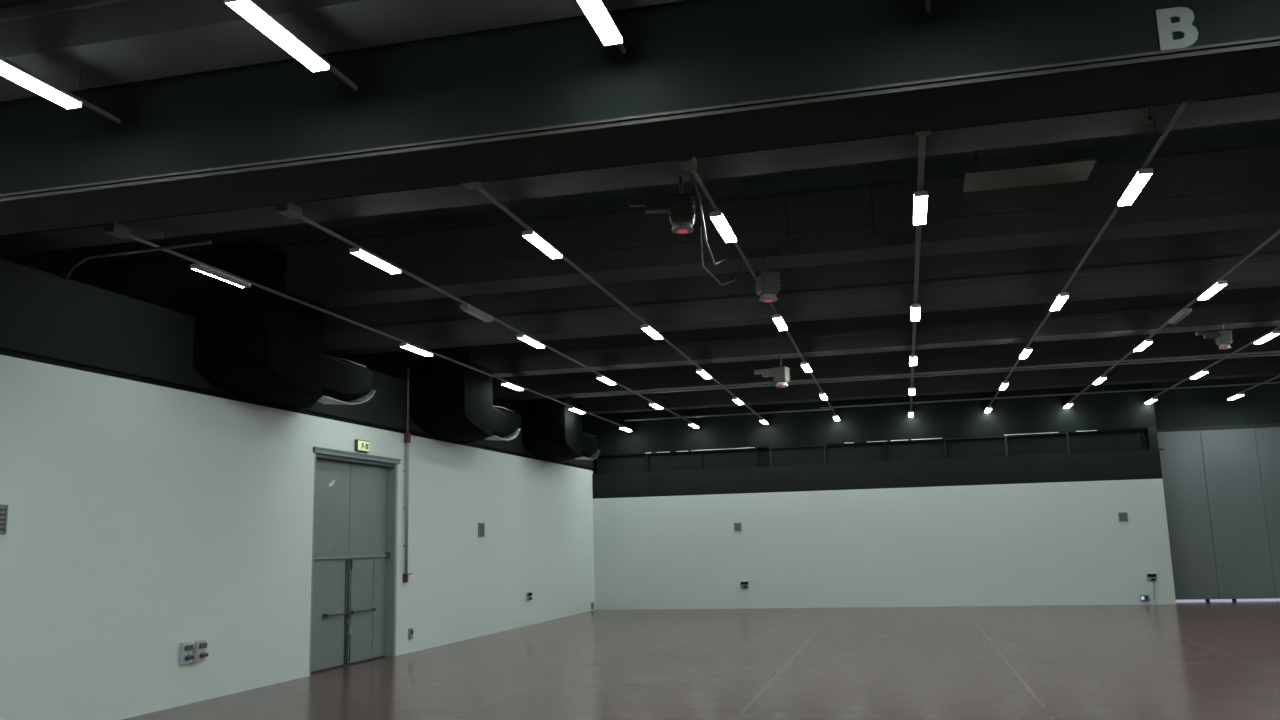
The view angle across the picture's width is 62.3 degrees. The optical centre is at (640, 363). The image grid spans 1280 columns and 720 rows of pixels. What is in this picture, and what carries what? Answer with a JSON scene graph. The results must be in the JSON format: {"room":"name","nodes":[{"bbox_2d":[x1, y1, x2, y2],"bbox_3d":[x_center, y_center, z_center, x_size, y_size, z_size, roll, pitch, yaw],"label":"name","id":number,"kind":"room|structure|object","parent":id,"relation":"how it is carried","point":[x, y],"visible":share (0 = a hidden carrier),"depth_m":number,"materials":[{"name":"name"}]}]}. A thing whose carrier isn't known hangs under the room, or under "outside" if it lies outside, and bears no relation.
{"room":"exhibition hall","nodes":[
{"label":"exhibition hall","id":0,"kind":"room"},
{"bbox_2d":[0,247,367,367],"bbox_3d":[-9.295,1.586,16.261,0.400,7.200,45.200,-4,-10,13],"label":"wall","id":1,"kind":"structure","parent":0,"point":[113,276],"depth_m":17.28,"materials":[{"name":"black metal"}]},
{"bbox_2d":[65,240,211,279],"bbox_3d":[-6.523,-1.327,13.376,2.701,0.134,0.358,-6,-11,26],"label":"pipe","id":2,"kind":"object","parent":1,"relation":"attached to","point":[84,259],"visible":1,"depth_m":13.23,"materials":[{"name":"grey metal"}]},
{"bbox_2d":[0,355,594,719],"bbox_3d":[-7.247,2.614,15.112,0.252,4.680,44.300,-4,-10,14],"label":"wall","id":3,"kind":"structure","parent":0,"point":[145,520],"depth_m":16.36,"materials":[{"name":"white paint"}]},
{"bbox_2d":[0,504,7,534],"bbox_3d":[-7.758,1.878,12.718,0.030,0.360,0.340,-4,-10,14],"label":"air vent","id":4,"kind":"object","parent":3,"relation":"in","point":[3,508],"visible":1,"depth_m":12.84,"materials":[{"name":"grey metal"}]},
{"bbox_2d":[179,642,193,663],"bbox_3d":[-6.756,4.326,15.804,0.130,0.310,0.220,-4,-10,14],"label":"power outlet","id":5,"kind":"object","parent":3,"relation":"attached to","point":[186,648],"visible":1,"depth_m":15.75,"materials":[{"name":"grey plastic"}]},
{"bbox_2d":[185,654,193,660],"bbox_3d":[-6.737,4.387,15.794,0.096,0.105,0.170,-4,-10,13],"label":"socket","id":6,"kind":"object","parent":5,"relation":"attached to","point":[188,657],"depth_m":15.77,"materials":[{"name":"blue plastic"}]},
{"bbox_2d":[189,644,196,663],"bbox_3d":[-6.750,4.384,15.966,0.055,0.290,0.100,-4,-10,14],"label":"junction box","id":7,"kind":"object","parent":3,"relation":"attached to","point":[194,645],"visible":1,"depth_m":15.96,"materials":[{"name":"grey plastic"}]},
{"bbox_2d":[195,640,208,661],"bbox_3d":[-6.673,4.377,16.120,0.130,0.310,0.220,-4,-10,14],"label":"power outlet","id":8,"kind":"object","parent":3,"relation":"attached to","point":[201,654],"visible":1,"depth_m":16.08,"materials":[{"name":"grey plastic"}]},
{"bbox_2d":[200,651,208,657],"bbox_3d":[-6.654,4.438,16.110,0.096,0.105,0.170,-4,-10,13],"label":"socket","id":9,"kind":"object","parent":8,"relation":"attached to","point":[203,654],"depth_m":16.09,"materials":[{"name":"red plastic"}]},
{"bbox_2d":[193,241,375,410],"bbox_3d":[-5.905,-0.518,18.040,1.340,2.360,3.400,-4,-10,14],"label":"air duct","id":10,"kind":"object","parent":3,"relation":"attached to","point":[254,343],"visible":1,"depth_m":16.75,"materials":[{"name":"black metal"}]},
{"bbox_2d":[0,348,591,470],"bbox_3d":[-7.345,0.266,15.519,0.225,0.090,44.300,-4,-10,14],"label":"trim","id":11,"kind":"structure","parent":3,"relation":"attached to","point":[5,352],"depth_m":17.07,"materials":[{"name":"black metal"}]},
{"bbox_2d":[0,258,592,467],"bbox_3d":[-7.351,-0.321,15.616,0.304,1.100,44.300,-4,-10,14],"label":"wall","id":12,"kind":"structure","parent":3,"relation":"attached to","point":[43,314],"depth_m":14.91,"materials":[{"name":"black paint"}]},
{"bbox_2d":[309,447,400,675],"bbox_3d":[-5.678,3.840,20.885,0.320,4.105,3.380,-4,-10,14],"label":"door","id":13,"kind":"structure","parent":3,"relation":"in","point":[354,577],"depth_m":21.04,"materials":[{"name":"grey metal"}]},
{"bbox_2d":[354,439,369,452],"bbox_3d":[-5.590,1.663,21.267,0.078,0.230,0.480,-4,-10,14],"label":"exit sign","id":14,"kind":"object","parent":3,"relation":"attached to","point":[360,445],"visible":1,"depth_m":21.20,"materials":[{"name":"green"}]},
{"bbox_2d":[403,367,411,582],"bbox_3d":[-5.052,2.410,23.130,0.110,4.660,0.341,-4,-10,14],"label":"riser pipe","id":15,"kind":"object","parent":3,"relation":"attached to","point":[407,436],"visible":1,"depth_m":22.94,"materials":[{"name":"grey plastic"}]},
{"bbox_2d":[410,346,519,443],"bbox_3d":[-4.054,0.620,25.062,1.340,2.360,3.400,-4,-10,14],"label":"air duct","id":16,"kind":"object","parent":3,"relation":"attached to","point":[449,400],"visible":0.99,"depth_m":23.60,"materials":[{"name":"black metal"}]},
{"bbox_2d":[478,523,484,536],"bbox_3d":[-4.033,4.226,26.827,0.030,0.360,0.340,-4,-10,14],"label":"air vent","id":17,"kind":"object","parent":3,"relation":"in","point":[481,526],"visible":1,"depth_m":26.83,"materials":[{"name":"grey metal"}]},
{"bbox_2d":[522,398,599,462],"bbox_3d":[-2.316,1.689,31.653,1.340,2.360,3.400,-4,-10,14],"label":"outlet","id":18,"kind":"object","parent":3,"relation":"attached to","point":[551,431],"visible":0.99,"depth_m":30.12,"materials":[{"name":"black metal"}]},
{"bbox_2d":[86,118,1279,307],"bbox_3d":[3.757,-2.883,13.721,27.300,0.340,45.200,-4,-10,13],"label":"ceiling","id":19,"kind":"structure","parent":0,"point":[1260,133],"depth_m":15.18,"materials":[{"name":"black metal"}]},
{"bbox_2d":[0,0,683,101],"bbox_3d":[2.211,-3.422,7.412,26.700,0.900,0.800,-4,-10,13],"label":"beam","id":20,"kind":"structure","parent":19,"relation":"attached to","point":[112,42],"depth_m":8.57,"materials":[{"name":"black metal"}]},
{"bbox_2d":[606,0,625,53],"bbox_3d":[-2.065,-3.839,0.663,0.034,0.300,16.085,-4,-10,13],"label":"track","id":21,"kind":"object","parent":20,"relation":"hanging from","point":[621,46],"visible":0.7,"depth_m":8.26,"materials":[{"name":"grey metal"}]},
{"bbox_2d":[577,0,622,45],"bbox_3d":[-0.343,-2.539,7.490,0.148,0.074,1.144,-4,-10,13],"label":"lamp","id":22,"kind":"object","parent":21,"relation":"attached to","point":[596,12],"visible":1,"depth_m":7.69,"materials":[{"name":"white plastic"}]},
{"bbox_2d":[0,0,1279,235],"bbox_3d":[2.436,-2.840,8.187,26.700,1.800,0.865,-4,-10,13],"label":"beam","id":23,"kind":"structure","parent":19,"relation":"attached to","point":[693,78],"depth_m":8.46,"materials":[{"name":"black metal"}]},
{"bbox_2d":[1156,7,1197,50],"bbox_3d":[3.737,-2.331,7.369,0.248,0.303,0.020,-4,-10,13],"label":"letter","id":24,"kind":"object","parent":23,"relation":"attached to","point":[1166,28],"depth_m":7.36,"materials":[{"name":"grey paint"}]},
{"bbox_2d":[0,91,1279,255],"bbox_3d":[3.191,-2.786,11.326,26.700,0.900,0.830,-4,-10,13],"label":"beam","id":25,"kind":"structure","parent":19,"relation":"attached to","point":[1260,106],"depth_m":11.85,"materials":[{"name":"black metal"}]},
{"bbox_2d":[104,223,629,428],"bbox_3d":[-3.324,0.204,24.253,0.140,0.330,24.550,-4,-10,13],"label":"track","id":26,"kind":"object","parent":25,"relation":"hanging from","point":[117,230],"visible":0.86,"depth_m":15.83,"materials":[{"name":"grey metal"}]},
{"bbox_2d":[190,263,250,287],"bbox_3d":[-5.746,-1.201,14.526,0.148,0.074,1.144,-4,-10,13],"label":"lamp","id":27,"kind":"object","parent":26,"relation":"attached to","point":[198,267],"visible":1,"depth_m":14.43,"materials":[{"name":"white plastic"}]},
{"bbox_2d":[400,343,432,356],"bbox_3d":[-4.298,-0.261,20.313,0.148,0.074,1.144,-4,-10,13],"label":"lamp","id":28,"kind":"object","parent":26,"relation":"attached to","point":[403,345],"visible":1,"depth_m":20.21,"materials":[{"name":"white plastic"}]},
{"bbox_2d":[501,381,522,390],"bbox_3d":[-3.060,0.543,25.260,0.148,0.074,1.144,-4,-10,13],"label":"lamp","id":29,"kind":"object","parent":26,"relation":"attached to","point":[504,383],"visible":1,"depth_m":25.13,"materials":[{"name":"white plastic"}]},
{"bbox_2d":[629,176,694,233],"bbox_3d":[0.240,-1.795,12.041,0.745,0.655,0.251,-2,-10,5],"label":"lamp","id":30,"kind":"object","parent":25,"relation":"hanging from","point":[680,207],"visible":1,"depth_m":11.93,"materials":[{"name":"grey plastic"}]},
{"bbox_2d":[671,221,693,233],"bbox_3d":[0.473,-1.536,11.976,0.251,0.080,0.251,-2,-10,5],"label":"hood","id":31,"kind":"object","parent":30,"relation":"attached to","point":[679,227],"depth_m":11.91,"materials":[{"name":"grey metal"}]},
{"bbox_2d":[691,175,733,264],"bbox_3d":[0.933,-1.587,13.330,0.096,0.654,2.914,-4,-10,13],"label":"cable","id":32,"kind":"object","parent":25,"relation":"hanging from","point":[692,177],"visible":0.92,"depth_m":12.63,"materials":[{"name":"grey plastic"}]},
{"bbox_2d":[910,131,930,410],"bbox_3d":[5.634,-0.441,21.881,0.140,0.330,25.000,-4,-10,13],"label":"track","id":33,"kind":"object","parent":25,"relation":"hanging from","point":[922,135],"visible":0.48,"depth_m":13.89,"materials":[{"name":"grey metal"}]},
{"bbox_2d":[910,354,916,365],"bbox_3d":[5.951,-0.067,23.104,0.148,0.074,1.144,-4,-10,13],"label":"lamp","id":34,"kind":"object","parent":33,"relation":"attached to","point":[913,358],"visible":1,"depth_m":22.97,"materials":[{"name":"white plastic"}]},
{"bbox_2d":[911,304,919,320],"bbox_3d":[4.714,-0.871,18.157,0.148,0.074,1.144,-4,-10,13],"label":"lamp","id":35,"kind":"object","parent":33,"relation":"attached to","point":[915,308],"visible":1,"depth_m":18.05,"materials":[{"name":"white plastic"}]},
{"bbox_2d":[913,190,927,224],"bbox_3d":[3.265,-1.811,12.370,0.148,0.074,1.144,-4,-10,13],"label":"lamp","id":36,"kind":"object","parent":33,"relation":"attached to","point":[920,197],"visible":1,"depth_m":12.26,"materials":[{"name":"white plastic"}]},
{"bbox_2d":[988,100,1197,406],"bbox_3d":[7.874,-0.602,21.294,0.140,0.330,25.100,-4,-10,13],"label":"track","id":37,"kind":"object","parent":25,"relation":"hanging from","point":[1183,105],"visible":0.53,"depth_m":13.36,"materials":[{"name":"grey metal"}]},
{"bbox_2d":[1019,347,1031,358],"bbox_3d":[8.204,-0.220,22.565,0.148,0.074,1.144,-4,-10,13],"label":"lamp","id":38,"kind":"object","parent":37,"relation":"attached to","point":[1027,350],"visible":1,"depth_m":22.43,"materials":[{"name":"white plastic"}]},
{"bbox_2d":[1050,292,1068,310],"bbox_3d":[6.966,-1.024,17.618,0.148,0.074,1.144,-4,-10,13],"label":"lamp","id":39,"kind":"object","parent":37,"relation":"attached to","point":[1062,297],"visible":1,"depth_m":17.51,"materials":[{"name":"white plastic"}]},
{"bbox_2d":[1118,168,1152,205],"bbox_3d":[5.518,-1.964,11.832,0.148,0.074,1.144,-4,-10,13],"label":"lamp","id":40,"kind":"object","parent":37,"relation":"attached to","point":[1142,176],"visible":1,"depth_m":11.72,"materials":[{"name":"white plastic"}]},
{"bbox_2d":[1230,375,1279,396],"bbox_3d":[14.645,-1.052,19.725,0.140,0.330,25.000,-4,-10,13],"label":"track","id":41,"kind":"object","parent":25,"relation":"hanging from","point":[1278,375],"visible":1,"depth_m":29.27,"materials":[{"name":"grey metal"}]},
{"bbox_2d":[126,145,1279,316],"bbox_3d":[4.234,-2.108,15.495,26.700,0.900,0.870,-4,-10,13],"label":"beam","id":42,"kind":"structure","parent":19,"relation":"attached to","point":[1231,189],"depth_m":15.70,"materials":[{"name":"black metal"}]},
{"bbox_2d":[277,203,696,424],"bbox_3d":[-1.077,0.048,23.690,0.140,0.330,24.600,-4,-10,13],"label":"track","id":43,"kind":"object","parent":42,"relation":"hanging from","point":[290,210],"visible":0.87,"depth_m":14.67,"materials":[{"name":"grey metal"}]},
{"bbox_2d":[349,247,400,273],"bbox_3d":[-3.493,-1.354,13.987,0.148,0.074,1.144,-4,-10,13],"label":"lamp","id":44,"kind":"object","parent":43,"relation":"attached to","point":[357,251],"visible":1,"depth_m":13.89,"materials":[{"name":"white plastic"}]},
{"bbox_2d":[460,304,493,321],"bbox_3d":[-2.667,-0.808,17.287,0.150,0.085,1.100,-4,-10,13],"label":"lamp","id":45,"kind":"object","parent":43,"relation":"attached to","point":[475,312],"visible":1,"depth_m":17.15,"materials":[{"name":"grey plastic"}]},
{"bbox_2d":[462,308,491,321],"bbox_3d":[-2.666,-0.779,17.282,0.110,0.027,1.000,-4,-10,13],"label":"diffuser","id":46,"kind":"object","parent":45,"relation":"attached to","point":[475,312],"depth_m":17.24,"materials":[{"name":"grey plastic"}]},
{"bbox_2d":[517,334,544,347],"bbox_3d":[-2.045,-0.413,19.774,0.148,0.074,1.144,-4,-10,13],"label":"lamp","id":47,"kind":"object","parent":43,"relation":"attached to","point":[523,337],"visible":1,"depth_m":19.65,"materials":[{"name":"white plastic"}]},
{"bbox_2d":[596,375,614,384],"bbox_3d":[-0.807,0.391,24.721,0.148,0.074,1.144,-4,-10,13],"label":"lamp","id":48,"kind":"object","parent":43,"relation":"attached to","point":[600,377],"visible":1,"depth_m":24.58,"materials":[{"name":"white plastic"}]},
{"bbox_2d":[461,181,765,420],"bbox_3d":[1.140,-0.128,23.007,0.140,0.330,24.900,-4,-10,13],"label":"track","id":49,"kind":"object","parent":42,"relation":"hanging from","point":[472,185],"visible":0.62,"depth_m":14.97,"materials":[{"name":"grey metal"}]},
{"bbox_2d":[522,230,561,258],"bbox_3d":[-1.240,-1.506,13.448,0.148,0.074,1.144,-4,-10,13],"label":"lamp","id":50,"kind":"object","parent":49,"relation":"attached to","point":[530,235],"visible":1,"depth_m":13.33,"materials":[{"name":"white plastic"}]},
{"bbox_2d":[641,324,662,339],"bbox_3d":[0.208,-0.566,19.235,0.148,0.074,1.144,-4,-10,13],"label":"lamp","id":51,"kind":"object","parent":49,"relation":"attached to","point":[646,328],"visible":1,"depth_m":19.10,"materials":[{"name":"white plastic"}]},
{"bbox_2d":[696,369,710,378],"bbox_3d":[1.446,0.238,24.182,0.148,0.074,1.144,-4,-10,13],"label":"lamp","id":52,"kind":"object","parent":49,"relation":"attached to","point":[701,372],"visible":1,"depth_m":24.07,"materials":[{"name":"white plastic"}]},
{"bbox_2d":[700,226,741,285],"bbox_3d":[1.152,-1.356,14.643,0.130,0.684,2.225,-5,-10,21],"label":"cable","id":53,"kind":"object","parent":42,"relation":"hanging from","point":[712,275],"visible":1,"depth_m":14.06,"materials":[{"name":"black plastic"}]},
{"bbox_2d":[678,157,835,414],"bbox_3d":[3.411,-0.269,22.540,0.140,0.330,24.750,-4,-10,13],"label":"track","id":54,"kind":"object","parent":42,"relation":"hanging from","point":[688,164],"visible":0.73,"depth_m":12.14,"materials":[{"name":"grey metal"}]},
{"bbox_2d":[709,211,736,242],"bbox_3d":[1.013,-1.659,12.909,0.148,0.074,1.144,-4,-10,13],"label":"lamp","id":55,"kind":"object","parent":54,"relation":"attached to","point":[717,217],"visible":1,"depth_m":12.80,"materials":[{"name":"white plastic"}]},
{"bbox_2d":[772,314,787,330],"bbox_3d":[2.461,-0.719,18.696,0.148,0.074,1.144,-4,-10,13],"label":"lamp","id":56,"kind":"object","parent":54,"relation":"attached to","point":[777,318],"visible":1,"depth_m":18.56,"materials":[{"name":"white plastic"}]},
{"bbox_2d":[801,362,811,372],"bbox_3d":[3.699,0.085,23.643,0.148,0.074,1.144,-4,-10,13],"label":"lamp","id":57,"kind":"object","parent":54,"relation":"attached to","point":[804,365],"visible":1,"depth_m":23.49,"materials":[{"name":"white plastic"}]},
{"bbox_2d":[755,256,780,301],"bbox_3d":[1.863,-1.237,15.545,0.304,0.674,0.264,1,-10,-15],"label":"lamp","id":58,"kind":"object","parent":42,"relation":"hanging from","point":[767,283],"visible":0.99,"depth_m":15.43,"materials":[{"name":"grey metal"}]},
{"bbox_2d":[759,293,777,301],"bbox_3d":[1.870,-0.962,15.498,0.264,0.084,0.264,1,-10,-15],"label":"hood","id":59,"kind":"object","parent":58,"relation":"attached to","point":[765,297],"depth_m":15.43,"materials":[{"name":"grey metal"}]},
{"bbox_2d":[1065,219,1279,404],"bbox_3d":[10.133,-0.750,20.779,0.140,0.330,25.050,-4,-10,13],"label":"track","id":60,"kind":"object","parent":42,"relation":"hanging from","point":[1277,233],"visible":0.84,"depth_m":17.60,"materials":[{"name":"grey metal"}]},
{"bbox_2d":[1134,339,1152,351],"bbox_3d":[10.457,-0.372,22.026,0.148,0.074,1.144,-4,-10,13],"label":"lamp","id":61,"kind":"object","parent":60,"relation":"attached to","point":[1147,342],"visible":1,"depth_m":21.87,"materials":[{"name":"white plastic"}]},
{"bbox_2d":[1168,308,1191,323],"bbox_3d":[9.725,-0.839,19.096,0.150,0.085,1.100,-4,-10,13],"label":"lamp","id":62,"kind":"object","parent":60,"relation":"attached to","point":[1183,313],"visible":1,"depth_m":18.95,"materials":[{"name":"grey plastic"}]},
{"bbox_2d":[1170,312,1189,323],"bbox_3d":[9.725,-0.810,19.091,0.110,0.027,1.000,-4,-10,13],"label":"diffuser","id":63,"kind":"object","parent":62,"relation":"attached to","point":[1179,316],"depth_m":19.04,"materials":[{"name":"grey plastic"}]},
{"bbox_2d":[1198,280,1227,299],"bbox_3d":[9.219,-1.176,17.079,0.148,0.074,1.144,-4,-10,13],"label":"lamp","id":64,"kind":"object","parent":60,"relation":"attached to","point":[1216,287],"visible":1,"depth_m":16.96,"materials":[{"name":"white plastic"}]},
{"bbox_2d":[1147,326,1279,400],"bbox_3d":[12.392,-0.899,20.264,0.140,0.330,25.000,-4,-10,13],"label":"track","id":65,"kind":"object","parent":42,"relation":"hanging from","point":[1277,328],"visible":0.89,"depth_m":24.71,"materials":[{"name":"grey metal"}]},
{"bbox_2d":[1190,370,1208,378],"bbox_3d":[13.944,0.276,26.417,0.148,0.074,1.144,-4,-10,13],"label":"lamp","id":66,"kind":"object","parent":65,"relation":"attached to","point":[1202,372],"visible":1,"depth_m":26.27,"materials":[{"name":"white plastic"}]},
{"bbox_2d":[1254,331,1279,343],"bbox_3d":[12.710,-0.525,21.487,0.148,0.074,1.144,-4,-10,13],"label":"lamp","id":67,"kind":"object","parent":65,"relation":"attached to","point":[1272,334],"visible":1,"depth_m":21.38,"materials":[{"name":"white plastic"}]},
{"bbox_2d":[323,226,1279,355],"bbox_3d":[5.251,-1.448,19.558,26.700,0.900,0.750,-4,-10,13],"label":"beam","id":68,"kind":"structure","parent":19,"relation":"attached to","point":[1183,263],"depth_m":19.64,"materials":[{"name":"black metal"}]},
{"bbox_2d":[367,286,1279,380],"bbox_3d":[6.246,-0.802,23.535,26.700,0.900,0.750,-4,-10,13],"label":"beam","id":69,"kind":"structure","parent":19,"relation":"attached to","point":[1260,306],"depth_m":23.45,"materials":[{"name":"black metal"}]},
{"bbox_2d":[754,356,790,387],"bbox_3d":[2.990,0.223,24.234,0.820,0.712,0.276,-7,-11,30],"label":"lamp","id":70,"kind":"object","parent":69,"relation":"hanging from","point":[781,374],"visible":1,"depth_m":24.02,"materials":[{"name":"grey metal"}]},
{"bbox_2d":[1196,324,1232,348],"bbox_3d":[11.757,-0.538,21.731,0.670,0.518,0.226,-2,-10,2],"label":"lamp","id":71,"kind":"object","parent":69,"relation":"hanging from","point":[1223,337],"visible":1,"depth_m":21.65,"materials":[{"name":"grey plastic"}]},
{"bbox_2d":[775,183,885,255],"bbox_3d":[2.682,-2.113,15.039,1.500,0.900,0.750,-4,-10,13],"label":"board","id":72,"kind":"object","parent":19,"relation":"attached to","point":[873,239],"visible":0.91,"depth_m":14.91,"materials":[{"name":"black metal"}]},
{"bbox_2d":[493,326,1279,401],"bbox_3d":[7.229,-0.163,27.463,26.700,0.900,0.750,-4,-10,13],"label":"beam","id":73,"kind":"structure","parent":19,"relation":"attached to","point":[1180,344],"depth_m":27.27,"materials":[{"name":"black metal"}]},
{"bbox_2d":[493,355,1279,414],"bbox_3d":[8.230,0.487,31.464,26.700,0.900,0.700,-4,-10,13],"label":"beam","id":74,"kind":"structure","parent":19,"relation":"attached to","point":[1258,366],"depth_m":31.05,"materials":[{"name":"black metal"}]},
{"bbox_2d":[963,140,1096,191],"bbox_3d":[4.489,-2.609,12.397,1.400,0.900,0.700,-4,-10,13],"label":"board","id":75,"kind":"object","parent":19,"relation":"attached to","point":[1074,170],"visible":0.82,"depth_m":12.27,"materials":[{"name":"black metal"}]},
{"bbox_2d":[1146,106,1153,123],"bbox_3d":[4.734,-2.878,9.982,0.071,1.250,0.165,-8,-12,33],"label":"pipe","id":76,"kind":"object","parent":19,"relation":"hanging from","point":[1150,120],"visible":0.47,"depth_m":9.91,"materials":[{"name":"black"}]},
{"bbox_2d":[122,599,1279,719],"bbox_3d":[3.954,4.342,12.498,27.300,0.200,45.200,-4,-10,13],"label":"floor","id":77,"kind":"structure","parent":0,"point":[1190,659],"depth_m":17.69,"materials":[{"name":"red concrete"}]},
{"bbox_2d":[625,408,834,420],"bbox_3d":[2.784,1.662,33.993,6.800,0.040,0.040,-4,-10,13],"label":"pipe","id":78,"kind":"object","parent":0,"point":[833,408],"visible":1,"depth_m":33.97,"materials":[{"name":"metal"}]},
{"bbox_2d":[582,383,1155,455],"bbox_3d":[5.745,1.686,34.852,20.370,2.000,0.300,-4,-10,15],"label":"ceiling beam","id":79,"kind":"structure","parent":0,"point":[1114,410],"depth_m":34.12,"materials":[{"name":"black metal"}]},
{"bbox_2d":[650,430,1096,452],"bbox_3d":[7.042,2.555,34.173,14.300,0.020,0.015,-4,-10,15],"label":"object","id":80,"kind":"object","parent":79,"relation":"attached to","point":[1089,430],"visible":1,"depth_m":33.83,"materials":[{"name":"grey metal"}]},
{"bbox_2d":[594,428,1148,473],"bbox_3d":[6.724,2.942,34.487,18.470,0.750,0.182,-4,-10,15],"label":"wall","id":81,"kind":"structure","parent":0,"point":[763,453],"depth_m":35.08,"materials":[{"name":"black metal"}]},
{"bbox_2d":[592,450,1175,609],"bbox_3d":[6.920,5.463,33.857,18.120,4.560,0.301,-4,-10,15],"label":"wall","id":82,"kind":"structure","parent":0,"point":[1054,543],"depth_m":33.45,"materials":[{"name":"white paint"}]},
{"bbox_2d":[647,451,701,471],"bbox_3d":[1.152,3.334,35.801,1.900,0.705,0.120,-4,-10,15],"label":"window","id":83,"kind":"structure","parent":82,"relation":"in","point":[692,460],"depth_m":35.83,"materials":[{"name":"black glass"}]},
{"bbox_2d":[701,447,757,468],"bbox_3d":[2.972,3.201,35.308,1.880,0.705,0.120,-4,-10,15],"label":"window","id":84,"kind":"structure","parent":82,"relation":"in","point":[732,458],"depth_m":35.34,"materials":[{"name":"black glass"}]},
{"bbox_2d":[770,444,825,465],"bbox_3d":[5.148,3.042,34.718,1.800,0.705,0.120,-4,-10,15],"label":"window","id":85,"kind":"structure","parent":82,"relation":"in","point":[814,454],"depth_m":34.75,"materials":[{"name":"black glass"}]},
{"bbox_2d":[825,441,885,463],"bbox_3d":[6.929,2.911,34.235,1.900,0.705,0.120,-4,-10,15],"label":"window","id":86,"kind":"structure","parent":82,"relation":"in","point":[872,451],"depth_m":34.26,"materials":[{"name":"black glass"}]},
{"bbox_2d":[884,438,945,461],"bbox_3d":[8.734,2.779,33.745,1.850,0.705,0.120,-4,-10,15],"label":"window","id":87,"kind":"structure","parent":82,"relation":"in","point":[915,449],"depth_m":33.77,"materials":[{"name":"black glass"}]},
{"bbox_2d":[944,435,1006,458],"bbox_3d":[10.515,2.649,33.262,1.850,0.705,0.120,-4,-10,15],"label":"window","id":88,"kind":"structure","parent":82,"relation":"in","point":[992,446],"depth_m":33.28,"materials":[{"name":"black glass"}]},
{"bbox_2d":[1006,432,1069,455],"bbox_3d":[12.282,2.520,32.783,1.820,0.705,0.120,-4,-10,15],"label":"window","id":89,"kind":"structure","parent":82,"relation":"in","point":[1052,443],"depth_m":32.80,"materials":[{"name":"glass"}]},
{"bbox_2d":[1068,428,1144,453],"bbox_3d":[14.183,2.381,32.267,2.130,0.705,0.120,-4,-10,15],"label":"window","id":90,"kind":"structure","parent":82,"relation":"in","point":[1116,440],"depth_m":32.28,"materials":[{"name":"glass"}]},
{"bbox_2d":[1118,512,1127,521],"bbox_3d":[14.444,4.602,31.692,0.240,0.270,0.030,-4,-10,15],"label":"air vent","id":91,"kind":"object","parent":82,"relation":"in","point":[1123,516],"visible":1,"depth_m":31.69,"materials":[{"name":"grey metal"}]},
{"bbox_2d":[1147,574,1156,602],"bbox_3d":[15.078,6.626,31.149,0.260,0.854,0.100,-4,-10,15],"label":"wall socket","id":92,"kind":"object","parent":82,"relation":"attached to","point":[1150,577],"visible":1,"depth_m":31.17,"materials":[{"name":"grey plastic"}]},
{"bbox_2d":[567,351,1279,395],"bbox_3d":[8.940,0.127,25.918,22.500,0.040,0.040,-4,-10,13],"label":"pipe","id":93,"kind":"object","parent":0,"point":[1267,351],"visible":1,"depth_m":26.23,"materials":[{"name":"metal"}]},
{"bbox_2d":[820,382,1279,408],"bbox_3d":[13.436,0.854,30.937,16.200,0.040,0.040,-4,-10,13],"label":"pipe","id":94,"kind":"object","parent":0,"point":[1267,382],"visible":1,"depth_m":31.22,"materials":[{"name":"metal"}]},
{"bbox_2d":[1146,427,1158,449],"bbox_3d":[15.638,4.594,32.105,0.240,5.220,1.340,-4,-10,13],"label":"wall","id":95,"kind":"structure","parent":0,"point":[1152,437],"depth_m":31.85,"materials":[{"name":"black paint"}]},
{"bbox_2d":[1152,375,1279,428],"bbox_3d":[19.081,0.903,32.490,6.770,1.960,0.200,-4,-10,13],"label":"wall","id":96,"kind":"structure","parent":0,"point":[1204,406],"depth_m":32.66,"materials":[{"name":"black paint"}]},
{"bbox_2d":[1130,423,1279,600],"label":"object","id":97,"kind":"structure","parent":96,"relation":"in","point":[1221,484],"depth_m":32.17,"materials":[{"name":"grey paint"}]},
{"label":"outside","id":98,"kind":"structure","parent":0,"visible":0},
{"bbox_2d":[1176,598,1279,600],"bbox_3d":[26.154,8.805,42.220,30.000,0.230,23.800,-4,-10,13],"label":"paving","id":99,"kind":"object","parent":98,"point":[1266,598],"depth_m":32.64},
{"bbox_3d":[-0.678,-5.298,-4.135,26.700,0.900,0.800,-4,-10,13],"label":"beam","id":100,"kind":"structure","parent":0,"visible":0},
{"bbox_2d":[0,56,120,123],"bbox_3d":[-6.570,-3.534,1.741,0.034,0.300,16.085,-4,-10,13],"label":"track","id":101,"kind":"object","parent":100,"relation":"hanging from","point":[85,103],"visible":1,"depth_m":8.92,"materials":[{"name":"grey metal"}]},
{"bbox_2d":[0,59,81,108],"bbox_3d":[-4.899,-2.267,8.367,0.148,0.074,1.144,-4,-10,13],"label":"lamp","id":102,"kind":"object","parent":101,"relation":"attached to","point":[7,70],"visible":1,"depth_m":8.50,"materials":[{"name":"white plastic"}]},
{"bbox_3d":[0.305,-4.660,-0.206,26.700,0.900,0.800,-4,-10,13],"label":"beam","id":103,"kind":"structure","parent":0,"visible":0},
{"bbox_2d":[250,0,357,90],"bbox_3d":[-4.318,-3.687,1.202,0.034,0.300,16.085,-4,-10,13],"label":"track","id":104,"kind":"object","parent":103,"relation":"hanging from","point":[332,69],"visible":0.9,"depth_m":8.46,"materials":[{"name":"grey metal"}]},
{"bbox_2d":[224,0,329,71],"bbox_3d":[-2.654,-2.424,7.799,0.148,0.074,1.144,-4,-10,13],"label":"lamp","id":105,"kind":"object","parent":104,"relation":"attached to","point":[251,12],"visible":1,"depth_m":7.74,"materials":[{"name":"white plastic"}]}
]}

